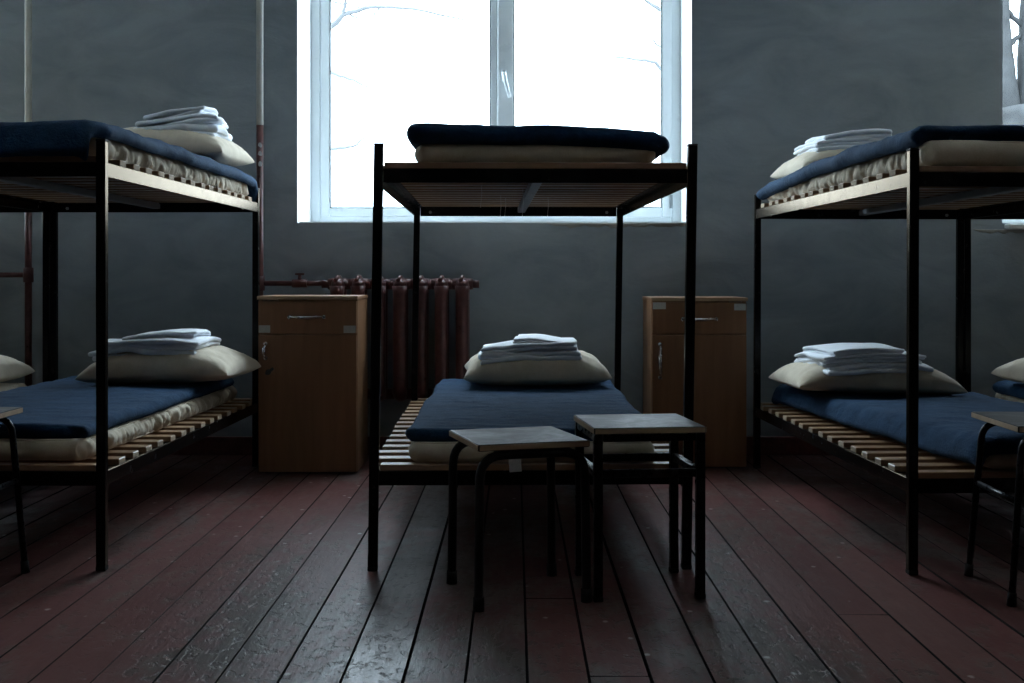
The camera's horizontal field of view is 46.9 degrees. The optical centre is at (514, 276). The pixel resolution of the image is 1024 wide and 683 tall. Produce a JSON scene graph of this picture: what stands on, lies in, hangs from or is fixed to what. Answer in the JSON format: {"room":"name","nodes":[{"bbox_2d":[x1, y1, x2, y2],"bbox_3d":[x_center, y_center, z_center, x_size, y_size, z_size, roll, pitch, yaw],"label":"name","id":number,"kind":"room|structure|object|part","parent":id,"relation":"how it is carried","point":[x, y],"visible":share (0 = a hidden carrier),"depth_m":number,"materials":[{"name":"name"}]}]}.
{"room":"barracks dormitory","nodes":[
{"label":"barracks dormitory","id":0,"kind":"room"},
{"bbox_2d":[0,455,1023,682],"bbox_3d":[-0.100,0.897,1.560,10.702,0.070,8.320,0,0,0],"label":"floor","id":1,"kind":"structure","parent":0,"point":[221,569],"depth_m":3.32,"materials":[{"name":"brown wood"}]},
{"bbox_2d":[0,407,29,573],"bbox_3d":[-1.606,0.622,3.285,0.381,0.483,0.343,0,0,0],"label":"stool","id":2,"kind":"object","parent":1,"relation":"on","point":[5,412],"visible":1,"depth_m":3.42,"materials":[{"name":"black metal"}]},
{"bbox_3d":[-1.606,0.389,3.285,0.330,0.018,0.340,0,0,0],"label":"seat","id":3,"kind":"part","parent":2,"relation":"part of","materials":[{"name":"grey laminate"}]},
{"bbox_2d":[0,0,33,385],"bbox_3d":[-2.710,-0.763,5.630,0.824,3.250,0.048,0,0,0],"label":"pipe","id":4,"kind":"object","parent":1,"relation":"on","point":[27,274],"visible":0.59,"depth_m":5.62,"materials":[{"name":"metal"}]},
{"bbox_2d":[0,201,49,382],"bbox_3d":[-2.621,0.229,4.451,0.954,1.267,1.929,0,0,1],"label":"bunk bed","id":5,"kind":"object","parent":1,"relation":"on","point":[3,209],"visible":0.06,"depth_m":5.38,"materials":[{"name":"black paint"}]},
{"bbox_2d":[0,383,25,391],"bbox_3d":[-2.581,0.513,4.451,0.756,0.078,1.806,0,0,1],"label":"mattress","id":6,"kind":"object","parent":5,"relation":"on","point":[3,386],"visible":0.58,"depth_m":5.21,"materials":[{"name":"beige fabric"}]},
{"bbox_2d":[0,355,34,381],"bbox_3d":[-2.488,0.398,5.139,0.620,0.152,0.420,0,0,3],"label":"pillow","id":7,"kind":"object","parent":6,"relation":"on","point":[10,368],"visible":1,"depth_m":5.18,"materials":[{"name":"beige fabric"}]},
{"bbox_3d":[-2.603,-0.316,5.393,0.895,0.042,0.034,0,0,1],"label":"rail","id":8,"kind":"part","parent":5,"relation":"part of","materials":[{"name":"black metal"}]},
{"bbox_3d":[-2.141,0.227,5.393,0.028,1.254,0.028,0,0,1],"label":"post","id":9,"kind":"part","parent":5,"relation":"part of","materials":[{"name":"black metal"}]},
{"bbox_2d":[0,139,259,570],"bbox_3d":[-1.659,0.229,4.428,0.954,1.267,1.929,0,0,1],"label":"bunk bed","id":10,"kind":"object","parent":1,"relation":"on","point":[98,184],"visible":0.81,"depth_m":4.08,"materials":[{"name":"black paint"}]},
{"bbox_3d":[-2.114,-0.316,4.437,0.040,0.042,1.870,0,0,1],"label":"rail","id":11,"kind":"part","parent":10,"relation":"part of","materials":[{"name":"black metal"}]},
{"bbox_3d":[-1.677,0.592,3.487,0.895,0.042,0.034,0,0,1],"label":"rail","id":12,"kind":"part","parent":10,"relation":"part of","materials":[{"name":"black metal"}]},
{"bbox_3d":[-1.677,-0.316,3.487,0.895,0.042,0.034,0,0,1],"label":"rail","id":13,"kind":"part","parent":10,"relation":"part of","materials":[{"name":"black metal"}]},
{"bbox_3d":[-2.104,0.227,5.387,0.028,1.254,0.028,0,0,1],"label":"post","id":14,"kind":"part","parent":10,"relation":"part of","materials":[{"name":"black metal"}]},
{"bbox_3d":[-1.214,0.227,3.470,0.028,1.254,0.028,0,0,1],"label":"post","id":15,"kind":"part","parent":10,"relation":"part of","materials":[{"name":"black metal"}]},
{"bbox_2d":[0,386,236,460],"bbox_3d":[-1.624,0.517,4.428,0.744,0.069,1.807,0,0,1],"label":"mattress","id":16,"kind":"object","parent":10,"relation":"on","point":[67,449],"visible":0.35,"depth_m":3.77,"materials":[{"name":"beige fabric"}]},
{"bbox_2d":[0,375,233,438],"bbox_3d":[-1.641,0.462,4.417,0.762,0.061,1.755,0,0,1],"label":"blanket","id":17,"kind":"object","parent":16,"relation":"on","point":[64,408],"visible":0.81,"depth_m":4.18,"materials":[{"name":"blue fabric"}]},
{"bbox_2d":[75,345,260,383],"bbox_3d":[-1.440,0.363,4.950,0.630,0.162,0.450,0,0,5],"label":"pillow","id":18,"kind":"object","parent":17,"relation":"on","point":[210,363],"visible":0.87,"depth_m":4.75,"materials":[{"name":"beige fabric"}]},
{"bbox_2d":[88,347,196,360],"bbox_3d":[-1.488,0.316,4.947,0.476,0.068,0.355,0,0,7],"label":"linens","id":19,"kind":"object","parent":18,"relation":"on","point":[114,352],"visible":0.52,"depth_m":4.78,"materials":[{"name":"white fabric"}]},
{"bbox_2d":[108,336,220,350],"bbox_3d":[-1.483,0.276,4.940,0.446,0.068,0.328,0,0,4],"label":"linens","id":20,"kind":"object","parent":19,"relation":"on","point":[197,342],"visible":0.8,"depth_m":4.79,"materials":[{"name":"white fabric"}]},
{"bbox_2d":[122,328,210,339],"bbox_3d":[-1.461,0.249,4.954,0.330,0.065,0.285,0,0,0],"label":"linens","id":21,"kind":"object","parent":20,"relation":"on","point":[191,332],"visible":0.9,"depth_m":4.83,"materials":[{"name":"white fabric"}]},
{"bbox_3d":[-1.642,-0.316,5.370,0.895,0.042,0.034,0,0,1],"label":"rail","id":22,"kind":"part","parent":10,"relation":"part of","materials":[{"name":"black metal"}]},
{"bbox_2d":[88,138,248,195],"bbox_3d":[-1.613,-0.395,4.428,0.826,0.079,1.809,0,0,1],"label":"mattress","id":23,"kind":"object","parent":10,"relation":"on","point":[116,150],"visible":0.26,"depth_m":4.17,"materials":[{"name":"beige fabric"}]},
{"bbox_2d":[0,119,257,201],"bbox_3d":[-1.629,-0.406,4.397,0.911,0.148,1.991,0,0,1],"label":"blanket","id":24,"kind":"object","parent":23,"relation":"on","point":[59,137],"visible":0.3,"depth_m":3.43,"materials":[{"name":"blue fabric"}]},
{"bbox_2d":[123,127,254,166],"bbox_3d":[-1.457,-0.549,4.980,0.599,0.161,0.450,0,0,4],"label":"pillow","id":25,"kind":"object","parent":24,"relation":"on","point":[221,150],"visible":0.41,"depth_m":4.79,"materials":[{"name":"beige fabric"}]},
{"bbox_2d":[133,124,231,140],"bbox_3d":[-1.404,-0.597,4.964,0.390,0.080,0.282,0,0,1],"label":"linens","id":26,"kind":"object","parent":25,"relation":"on","point":[210,129],"visible":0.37,"depth_m":4.84,"materials":[{"name":"white fabric"}]},
{"bbox_2d":[135,114,228,128],"bbox_3d":[-1.395,-0.635,4.966,0.361,0.084,0.267,0,0,-2],"label":"linens","id":27,"kind":"object","parent":26,"relation":"on","point":[191,118],"visible":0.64,"depth_m":4.85,"materials":[{"name":"white fabric"}]},
{"bbox_2d":[143,106,217,119],"bbox_3d":[-1.408,-0.670,4.965,0.287,0.084,0.226,0,0,3],"label":"linens","id":28,"kind":"object","parent":27,"relation":"on","point":[201,109],"visible":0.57,"depth_m":4.86,"materials":[{"name":"white fabric"}]},
{"bbox_3d":[-1.204,0.592,4.420,0.040,0.042,1.870,0,0,1],"label":"rail","id":29,"kind":"part","parent":10,"relation":"part of","materials":[{"name":"black metal"}]},
{"bbox_3d":[-1.204,-0.316,4.420,0.040,0.042,1.870,0,0,1],"label":"rail","id":30,"kind":"part","parent":10,"relation":"part of","materials":[{"name":"black paint"}]},
{"bbox_3d":[-1.179,0.227,5.370,0.028,1.254,0.028,0,0,1],"label":"post","id":31,"kind":"part","parent":10,"relation":"part of","materials":[{"name":"black metal"}]},
{"bbox_2d":[257,295,367,472],"bbox_3d":[-0.907,0.472,5.328,0.439,0.779,0.406,0,0,0],"label":"base cabinet","id":32,"kind":"object","parent":1,"relation":"on","point":[313,349],"visible":1,"depth_m":5.16,"materials":[{"name":"brown wood"}]},
{"bbox_3d":[-1.091,0.324,5.144,0.021,0.081,0.036,0,0,0],"label":"handle","id":33,"kind":"part","parent":32,"relation":"part of","materials":[{"name":"silver metal"}]},
{"bbox_3d":[-0.912,0.175,5.144,0.170,0.020,0.036,0,0,0],"label":"handle","id":34,"kind":"part","parent":32,"relation":"part of","materials":[{"name":"silver metal"}]},
{"bbox_3d":[-0.907,0.176,5.169,0.429,0.143,0.018,0,0,0],"label":"drawer","id":35,"kind":"part","parent":32,"relation":"part of","materials":[{"name":"brown wood"}]},
{"bbox_3d":[-0.907,0.553,5.169,0.429,0.599,0.018,0,0,0],"label":"door","id":36,"kind":"part","parent":32,"relation":"part of","materials":[{"name":"brown wood"}]},
{"bbox_3d":[-0.907,0.091,5.343,0.439,0.017,0.376,0,0,0],"label":"panel","id":37,"kind":"part","parent":32,"relation":"part of","materials":[{"name":"brown wood"}]},
{"bbox_2d":[446,426,591,611],"bbox_3d":[0.006,0.647,3.228,0.328,0.430,0.318,0,0,-17],"label":"stool","id":38,"kind":"object","parent":1,"relation":"on","point":[548,442],"visible":1,"depth_m":3.12,"materials":[{"name":"black metal"}]},
{"bbox_3d":[-0.036,0.656,3.364,0.322,0.412,0.027,0,0,-17],"label":"leg frame","id":39,"kind":"part","parent":38,"relation":"part of","materials":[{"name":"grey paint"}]},
{"bbox_3d":[0.006,0.441,3.228,0.305,0.018,0.315,0,0,-17],"label":"seat","id":40,"kind":"part","parent":38,"relation":"part of","materials":[{"name":"brown laminate"}]},
{"bbox_3d":[0.048,0.656,3.092,0.322,0.412,0.027,0,0,-17],"label":"leg frame","id":41,"kind":"part","parent":38,"relation":"part of","materials":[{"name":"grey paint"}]},
{"bbox_2d":[367,143,697,570],"bbox_3d":[0.031,0.234,4.430,0.972,1.255,1.929,0,0,-1],"label":"bunk bed","id":42,"kind":"object","parent":1,"relation":"on","point":[422,188],"visible":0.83,"depth_m":3.48,"materials":[{"name":"black paint"}]},
{"bbox_3d":[-0.409,0.233,3.470,0.046,1.242,0.028,0,0,-1],"label":"post","id":43,"kind":"part","parent":42,"relation":"part of","materials":[{"name":"black metal"}]},
{"bbox_3d":[-0.416,-0.298,4.420,0.040,0.042,1.870,0,0,-1],"label":"rail","id":44,"kind":"part","parent":42,"relation":"part of","materials":[{"name":"black metal"}]},
{"bbox_3d":[-0.453,0.233,5.369,0.046,1.242,0.028,0,0,-1],"label":"post","id":45,"kind":"part","parent":42,"relation":"part of","materials":[{"name":"black metal"}]},
{"bbox_3d":[0.017,-0.298,5.372,0.896,0.042,0.034,0,0,-1],"label":"rail","id":46,"kind":"part","parent":42,"relation":"part of","materials":[{"name":"black metal"}]},
{"bbox_3d":[0.048,0.591,3.489,0.896,0.042,0.034,0,0,-1],"label":"rail","id":47,"kind":"part","parent":42,"relation":"part of","materials":[{"name":"black metal"}]},
{"bbox_2d":[409,441,654,471],"bbox_3d":[0.044,0.530,4.405,0.745,0.088,1.882,0,0,0],"label":"mattress","id":48,"kind":"object","parent":42,"relation":"on","point":[418,451],"visible":0.03,"depth_m":3.49,"materials":[{"name":"fabric"}]},
{"bbox_2d":[405,379,645,441],"bbox_3d":[0.046,0.469,4.370,0.766,0.049,1.736,0,0,0],"label":"blanket","id":49,"kind":"object","parent":48,"relation":"on","point":[454,404],"visible":0.79,"depth_m":4.10,"materials":[{"name":"blue fabric"}]},
{"bbox_2d":[464,350,611,385],"bbox_3d":[0.085,0.372,4.978,0.600,0.154,0.450,0,0,-2],"label":"pillow","id":50,"kind":"object","parent":49,"relation":"on","point":[587,370],"visible":0.83,"depth_m":4.77,"materials":[{"name":"beige fabric"}]},
{"bbox_2d":[478,349,581,364],"bbox_3d":[0.058,0.325,4.956,0.432,0.069,0.336,0,0,-3],"label":"linens","id":51,"kind":"object","parent":50,"relation":"on","point":[537,355],"visible":0.78,"depth_m":4.80,"materials":[{"name":"white fabric"}]},
{"bbox_2d":[481,337,577,353],"bbox_3d":[0.059,0.291,4.953,0.401,0.070,0.314,0,0,1],"label":"linens","id":52,"kind":"object","parent":51,"relation":"on","point":[567,343],"visible":0.9,"depth_m":4.81,"materials":[{"name":"white fabric"}]},
{"bbox_2d":[513,334,560,343],"bbox_3d":[0.111,0.268,4.960,0.232,0.052,0.277,0,0,5],"label":"linens","id":53,"kind":"object","parent":52,"relation":"on","point":[521,338],"visible":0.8,"depth_m":4.84,"materials":[{"name":"white fabric"}]},
{"bbox_2d":[414,144,655,216],"bbox_3d":[0.045,-0.307,4.420,0.734,0.189,1.822,0,0,-1],"label":"mattress","id":54,"kind":"object","parent":42,"relation":"on","point":[424,152],"visible":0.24,"depth_m":3.51,"materials":[{"name":"beige fabric"}]},
{"bbox_2d":[406,123,669,159],"bbox_3d":[0.055,-0.416,4.390,0.789,0.103,1.807,0,0,-1],"label":"blanket","id":55,"kind":"object","parent":54,"relation":"on","point":[418,134],"visible":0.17,"depth_m":3.50,"materials":[{"name":"blue fabric"}]},
{"bbox_3d":[0.061,-0.298,3.489,0.896,0.042,0.034,0,0,-1],"label":"rail","id":56,"kind":"part","parent":42,"relation":"part of","materials":[{"name":"black metal"}]},
{"bbox_3d":[0.471,0.233,5.391,0.046,1.242,0.028,0,0,-1],"label":"post","id":57,"kind":"part","parent":42,"relation":"part of","materials":[{"name":"black metal"}]},
{"bbox_3d":[0.494,-0.298,4.441,0.040,0.042,1.870,0,0,-1],"label":"rail","id":58,"kind":"part","parent":42,"relation":"part of","materials":[{"name":"black metal"}]},
{"bbox_3d":[0.515,0.233,3.491,0.046,1.242,0.028,0,0,-1],"label":"post","id":59,"kind":"part","parent":42,"relation":"part of","materials":[{"name":"black metal"}]},
{"bbox_2d":[574,413,706,601],"bbox_3d":[0.342,0.631,3.292,0.308,0.462,0.313,0,0,-7],"label":"stool","id":60,"kind":"object","parent":1,"relation":"on","point":[673,428],"visible":0.94,"depth_m":3.16,"materials":[{"name":"black metal"}]},
{"bbox_3d":[0.186,0.634,3.413,0.024,0.432,0.024,0,0,-7],"label":"leg","id":61,"kind":"part","parent":60,"relation":"part of","materials":[{"name":"black paint"}]},
{"bbox_3d":[0.220,0.634,3.137,0.024,0.432,0.024,0,0,-7],"label":"leg","id":62,"kind":"part","parent":60,"relation":"part of","materials":[{"name":"black paint"}]},
{"bbox_3d":[0.342,0.409,3.292,0.305,0.018,0.310,0,0,-7],"label":"seat","id":63,"kind":"part","parent":60,"relation":"part of","materials":[{"name":"grey laminate"}]},
{"bbox_3d":[0.464,0.634,3.447,0.024,0.432,0.024,0,0,-7],"label":"leg","id":64,"kind":"part","parent":60,"relation":"part of","materials":[{"name":"black paint"}]},
{"bbox_3d":[0.498,0.634,3.171,0.024,0.432,0.024,0,0,-7],"label":"leg","id":65,"kind":"part","parent":60,"relation":"part of","materials":[{"name":"black paint"}]},
{"bbox_2d":[642,296,747,467],"bbox_3d":[0.829,0.477,5.468,0.433,0.770,0.406,0,0,0],"label":"base cabinet","id":66,"kind":"object","parent":1,"relation":"on","point":[720,321],"visible":0.89,"depth_m":5.30,"materials":[{"name":"brown wood"}]},
{"bbox_3d":[0.651,0.377,5.284,0.021,0.169,0.036,0,0,0],"label":"handle","id":67,"kind":"part","parent":66,"relation":"part of","materials":[{"name":"silver metal"}]},
{"bbox_3d":[0.829,0.101,5.483,0.433,0.017,0.376,0,0,0],"label":"panel","id":68,"kind":"part","parent":66,"relation":"part of","materials":[{"name":"brown wood"}]},
{"bbox_3d":[0.829,0.185,5.309,0.423,0.141,0.018,0,0,0],"label":"drawer","id":69,"kind":"part","parent":66,"relation":"part of","materials":[{"name":"brown wood"}]},
{"bbox_3d":[0.829,0.557,5.309,0.423,0.592,0.018,0,0,0],"label":"door","id":70,"kind":"part","parent":66,"relation":"part of","materials":[{"name":"brown wood"}]},
{"bbox_3d":[0.829,0.189,5.284,0.170,0.020,0.036,0,0,0],"label":"handle","id":71,"kind":"part","parent":66,"relation":"part of","materials":[{"name":"silver metal"}]},
{"bbox_2d":[753,148,1023,574],"bbox_3d":[1.585,0.244,4.389,0.958,1.235,1.929,0,0,-2],"label":"bunk bed","id":72,"kind":"object","parent":1,"relation":"on","point":[917,192],"visible":0.83,"depth_m":3.96,"materials":[{"name":"black paint"}]},
{"bbox_3d":[1.093,0.243,5.324,0.032,1.222,0.028,0,0,-2],"label":"post","id":73,"kind":"part","parent":72,"relation":"part of","materials":[{"name":"black metal"}]},
{"bbox_3d":[1.130,0.606,4.375,0.040,0.042,1.870,0,0,-2],"label":"rail","id":74,"kind":"part","parent":72,"relation":"part of","materials":[{"name":"black paint"}]},
{"bbox_3d":[1.133,-0.283,4.375,0.040,0.042,1.870,0,0,-2],"label":"rail","id":75,"kind":"part","parent":72,"relation":"part of","materials":[{"name":"black metal"}]},
{"bbox_3d":[1.557,-0.283,5.331,0.895,0.042,0.034,0,0,-2],"label":"rail","id":76,"kind":"part","parent":72,"relation":"part of","materials":[{"name":"black metal"}]},
{"bbox_2d":[767,140,1023,201],"bbox_3d":[1.576,-0.362,4.354,0.870,0.079,1.839,0,0,-2],"label":"mattress","id":77,"kind":"object","parent":72,"relation":"on","point":[933,152],"visible":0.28,"depth_m":3.45,"materials":[{"name":"beige fabric"}]},
{"bbox_2d":[756,125,1023,199],"bbox_3d":[1.570,-0.399,4.388,0.920,0.109,1.875,0,0,-2],"label":"blanket","id":78,"kind":"object","parent":77,"relation":"on","point":[900,142],"visible":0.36,"depth_m":3.62,"materials":[{"name":"blue fabric"}]},
{"bbox_2d":[770,149,844,178],"bbox_3d":[1.448,-0.477,4.970,0.630,0.150,0.450,0,0,-4],"label":"pillow","id":79,"kind":"object","parent":78,"relation":"on","point":[806,158],"visible":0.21,"depth_m":4.84,"materials":[{"name":"beige fabric"}]},
{"bbox_2d":[797,145,854,155],"bbox_3d":[1.376,-0.520,4.954,0.327,0.058,0.298,0,0,-5],"label":"linens","id":80,"kind":"object","parent":79,"relation":"on","point":[817,150],"visible":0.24,"depth_m":4.81,"materials":[{"name":"white fabric"}]},
{"bbox_2d":[794,138,881,154],"bbox_3d":[1.381,-0.550,4.965,0.343,0.049,0.291,0,0,-6],"label":"linens","id":81,"kind":"object","parent":80,"relation":"on","point":[844,141],"visible":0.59,"depth_m":4.83,"materials":[{"name":"white fabric"}]},
{"bbox_2d":[805,129,891,143],"bbox_3d":[1.393,-0.581,4.959,0.303,0.077,0.262,0,0,-6],"label":"linens","id":82,"kind":"object","parent":81,"relation":"on","point":[864,133],"visible":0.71,"depth_m":4.84,"materials":[{"name":"white fabric"}]},
{"bbox_3d":[1.154,0.243,3.425,0.032,1.222,0.028,0,0,-2],"label":"post","id":83,"kind":"part","parent":72,"relation":"part of","materials":[{"name":"metal"}]},
{"bbox_3d":[2.017,0.243,5.354,0.032,1.222,0.028,0,0,-2],"label":"post","id":84,"kind":"part","parent":72,"relation":"part of","materials":[{"name":"black metal"}]},
{"bbox_3d":[1.615,0.606,3.448,0.895,0.042,0.034,0,0,-2],"label":"rail","id":85,"kind":"part","parent":72,"relation":"part of","materials":[{"name":"black metal"}]},
{"bbox_3d":[1.617,-0.283,3.448,0.895,0.042,0.034,0,0,-2],"label":"rail","id":86,"kind":"part","parent":72,"relation":"part of","materials":[{"name":"black metal"}]},
{"bbox_3d":[2.042,-0.283,4.404,0.040,0.042,1.870,0,0,-2],"label":"rail","id":87,"kind":"part","parent":72,"relation":"part of","materials":[{"name":"black metal"}]},
{"bbox_3d":[1.615,0.536,4.370,0.645,0.061,1.805,0,0,-6],"label":"mattress","id":88,"kind":"object","parent":72,"relation":"on","visible":0},
{"bbox_2d":[771,384,1023,466],"bbox_3d":[1.606,0.511,4.369,0.762,0.106,1.846,0,0,-6],"label":"blanket","id":89,"kind":"object","parent":88,"relation":"on","point":[947,428],"visible":0.69,"depth_m":4.16,"materials":[{"name":"blue fabric"}]},
{"bbox_2d":[768,362,967,393],"bbox_3d":[1.449,0.406,4.900,0.680,0.146,0.460,0,0,-3],"label":"pillow","id":90,"kind":"object","parent":89,"relation":"on","point":[803,376],"visible":0.75,"depth_m":4.69,"materials":[{"name":"beige fabric"}]},
{"bbox_2d":[794,360,933,375],"bbox_3d":[1.422,0.366,4.865,0.472,0.057,0.381,0,0,-10],"label":"linens","id":91,"kind":"object","parent":90,"relation":"on","point":[891,367],"visible":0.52,"depth_m":4.69,"materials":[{"name":"white fabric"}]},
{"bbox_2d":[794,351,925,366],"bbox_3d":[1.414,0.330,4.870,0.451,0.061,0.343,0,0,-7],"label":"linens","id":92,"kind":"object","parent":91,"relation":"on","point":[872,357],"visible":0.79,"depth_m":4.72,"materials":[{"name":"white fabric"}]},
{"bbox_2d":[802,343,904,355],"bbox_3d":[1.389,0.298,4.852,0.330,0.046,0.273,0,0,-16],"label":"linens","id":93,"kind":"object","parent":92,"relation":"on","point":[833,349],"visible":1,"depth_m":4.75,"materials":[{"name":"white fabric"}]},
{"bbox_2d":[963,208,1023,391],"bbox_3d":[2.546,0.244,4.425,0.954,1.235,1.929,0,0,-2],"label":"bunk bed","id":94,"kind":"object","parent":1,"relation":"on","point":[967,222],"visible":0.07,"depth_m":5.35,"materials":[{"name":"black paint"}]},
{"bbox_3d":[2.053,0.243,5.360,0.028,1.222,0.028,0,0,-2],"label":"post","id":95,"kind":"part","parent":94,"relation":"part of","materials":[{"name":"black metal"}]},
{"bbox_3d":[2.516,-0.283,5.367,0.895,0.042,0.034,0,0,-2],"label":"rail","id":96,"kind":"part","parent":94,"relation":"part of","materials":[{"name":"black metal"}]},
{"bbox_2d":[995,393,1023,402],"bbox_3d":[2.546,0.533,4.425,0.755,0.065,1.804,0,0,-2],"label":"mattress","id":97,"kind":"object","parent":94,"relation":"on","point":[997,395],"visible":0.25,"depth_m":5.15,"materials":[{"name":"beige fabric"}]},
{"bbox_2d":[992,380,1023,398],"bbox_3d":[2.547,0.489,4.406,0.802,0.063,1.768,0,0,-2],"label":"blanket","id":98,"kind":"object","parent":97,"relation":"on","point":[1005,387],"visible":0.91,"depth_m":5.11,"materials":[{"name":"blue fabric"}]},
{"bbox_2d":[991,358,1023,382],"bbox_3d":[2.400,0.390,4.921,0.640,0.148,0.450,0,0,-3],"label":"pillow","id":99,"kind":"object","parent":98,"relation":"on","point":[1014,370],"visible":1,"depth_m":4.99,"materials":[{"name":"beige fabric"}]},
{"bbox_2d":[964,412,1023,606],"bbox_3d":[1.483,0.626,3.245,0.381,0.474,0.343,0,0,1],"label":"stool","id":100,"kind":"object","parent":1,"relation":"on","point":[1013,421],"visible":1,"depth_m":3.23,"materials":[{"name":"black metal"}]},
{"bbox_3d":[1.487,0.635,3.394,0.375,0.455,0.036,0,0,1],"label":"leg frame","id":101,"kind":"part","parent":100,"relation":"part of","materials":[{"name":"black paint"}]},
{"bbox_3d":[1.483,0.399,3.245,0.330,0.018,0.340,0,0,2],"label":"seat","id":102,"kind":"part","parent":100,"relation":"part of","materials":[{"name":"grey laminate"}]},
{"bbox_3d":[1.479,0.635,3.096,0.375,0.455,0.036,0,0,2],"label":"leg frame","id":103,"kind":"part","parent":100,"relation":"part of","materials":[{"name":"black paint"}]},
{"bbox_2d":[0,0,1023,435],"bbox_3d":[-0.100,-0.753,5.950,10.940,3.270,0.460,0,0,0],"label":"wall","id":104,"kind":"structure","parent":0,"point":[770,77],"depth_m":5.72,"materials":[{"name":"grey paint"}]},
{"bbox_2d":[256,0,321,295],"bbox_3d":[-1.079,-0.763,5.630,0.324,3.250,0.048,0,0,0],"label":"pipe","id":105,"kind":"object","parent":104,"relation":"attached to","point":[295,283],"visible":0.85,"depth_m":5.62,"materials":[{"name":"grey metal"}]},
{"bbox_2d":[321,275,478,400],"bbox_3d":[-0.545,0.296,5.633,0.750,0.612,0.184,0,0,0],"label":"radiator","id":106,"kind":"object","parent":104,"relation":"attached to","point":[400,286],"visible":0.62,"depth_m":5.56,"materials":[{"name":"metal"}]},
{"bbox_2d":[297,0,691,222],"bbox_3d":[-0.100,-1.090,5.936,1.919,1.656,0.429,0,0,0],"label":"window","id":107,"kind":"structure","parent":104,"relation":"in","point":[313,16],"depth_m":6.07,"materials":[{"name":"white paint"}]},
{"bbox_3d":[-0.548,-1.088,6.109,0.914,1.564,0.050,0,0,0],"label":"sash","id":108,"kind":"part","parent":107,"relation":"part of","materials":[{"name":"white plastic"}]},
{"bbox_3d":[-0.044,-0.991,6.039,0.049,0.150,0.058,0,0,0],"label":"handle","id":109,"kind":"part","parent":107,"relation":"part of","materials":[{"name":"white plastic"}]},
{"bbox_3d":[0.357,-1.088,6.093,0.897,1.564,0.050,0,0,0],"label":"sash","id":110,"kind":"part","parent":107,"relation":"part of","materials":[{"name":"white plastic"}]},
{"bbox_2d":[170,436,830,454],"bbox_3d":[-0.100,0.817,5.711,10.700,0.090,0.018,0,0,0],"label":"baseboard","id":111,"kind":"structure","parent":104,"relation":"attached to","point":[209,445],"depth_m":5.70,"materials":[{"name":"paint"}]},
{"bbox_2d":[546,223,685,228],"bbox_3d":[0.503,-0.246,5.718,0.706,0.035,0.012,0,0,0],"label":"trim","id":112,"kind":"structure","parent":104,"relation":"attached to","point":[570,225],"depth_m":5.72,"materials":[{"name":"paint"}]},
{"bbox_2d":[975,229,1023,233],"bbox_3d":[3.110,-0.217,5.718,1.780,0.033,0.012,0,0,0],"label":"trim","id":113,"kind":"structure","parent":104,"relation":"attached to","point":[1003,231],"depth_m":5.72,"materials":[{"name":"paint"}]},
{"bbox_2d":[1002,0,1023,228],"bbox_3d":[3.320,-1.075,5.905,1.919,1.687,0.490,0,0,0],"label":"window","id":114,"kind":"structure","parent":104,"relation":"in","point":[1014,223],"depth_m":5.72,"materials":[{"name":"white paint"}]},
{"bbox_3d":[3.320,-1.090,6.115,1.907,1.656,0.070,0,0,0],"label":"frame","id":115,"kind":"part","parent":114,"relation":"part of","materials":[{"name":"white plastic"}]},
{"bbox_3d":[3.320,-0.244,5.860,1.895,0.026,0.400,0,0,0],"label":"sill","id":116,"kind":"part","parent":114,"relation":"part of","materials":[{"name":"white paint"}]},
{"label":"outside","id":117,"kind":"structure","parent":0,"visible":0},
{"bbox_3d":[0.000,2.462,40.000,160.000,0.200,66.000,0,0,0],"label":"ground","id":118,"kind":"structure","parent":117,"visible":0},
{"bbox_2d":[331,0,469,197],"bbox_3d":[-2.388,-2.388,10.633,4.084,9.491,0.504,0,0,14],"label":"bare tree","id":119,"kind":"object","parent":118,"relation":"on","point":[337,21],"visible":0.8,"depth_m":10.47,"materials":[{"name":"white plant"}]},
{"bbox_2d":[549,0,660,120],"bbox_3d":[1.587,-2.147,12.727,2.550,9.028,0.424,0,0,-16],"label":"bare tree","id":120,"kind":"object","parent":118,"relation":"on","point":[648,2],"visible":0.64,"depth_m":12.50,"materials":[{"name":"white plant"}]},
{"bbox_2d":[1003,0,1023,124],"bbox_3d":[4.503,-1.126,10.483,0.832,7.055,0.792,0,0,39],"label":"tree","id":121,"kind":"object","parent":118,"relation":"on","point":[1013,87],"visible":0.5,"depth_m":10.39,"materials":[{"name":"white plant"}]}
]}

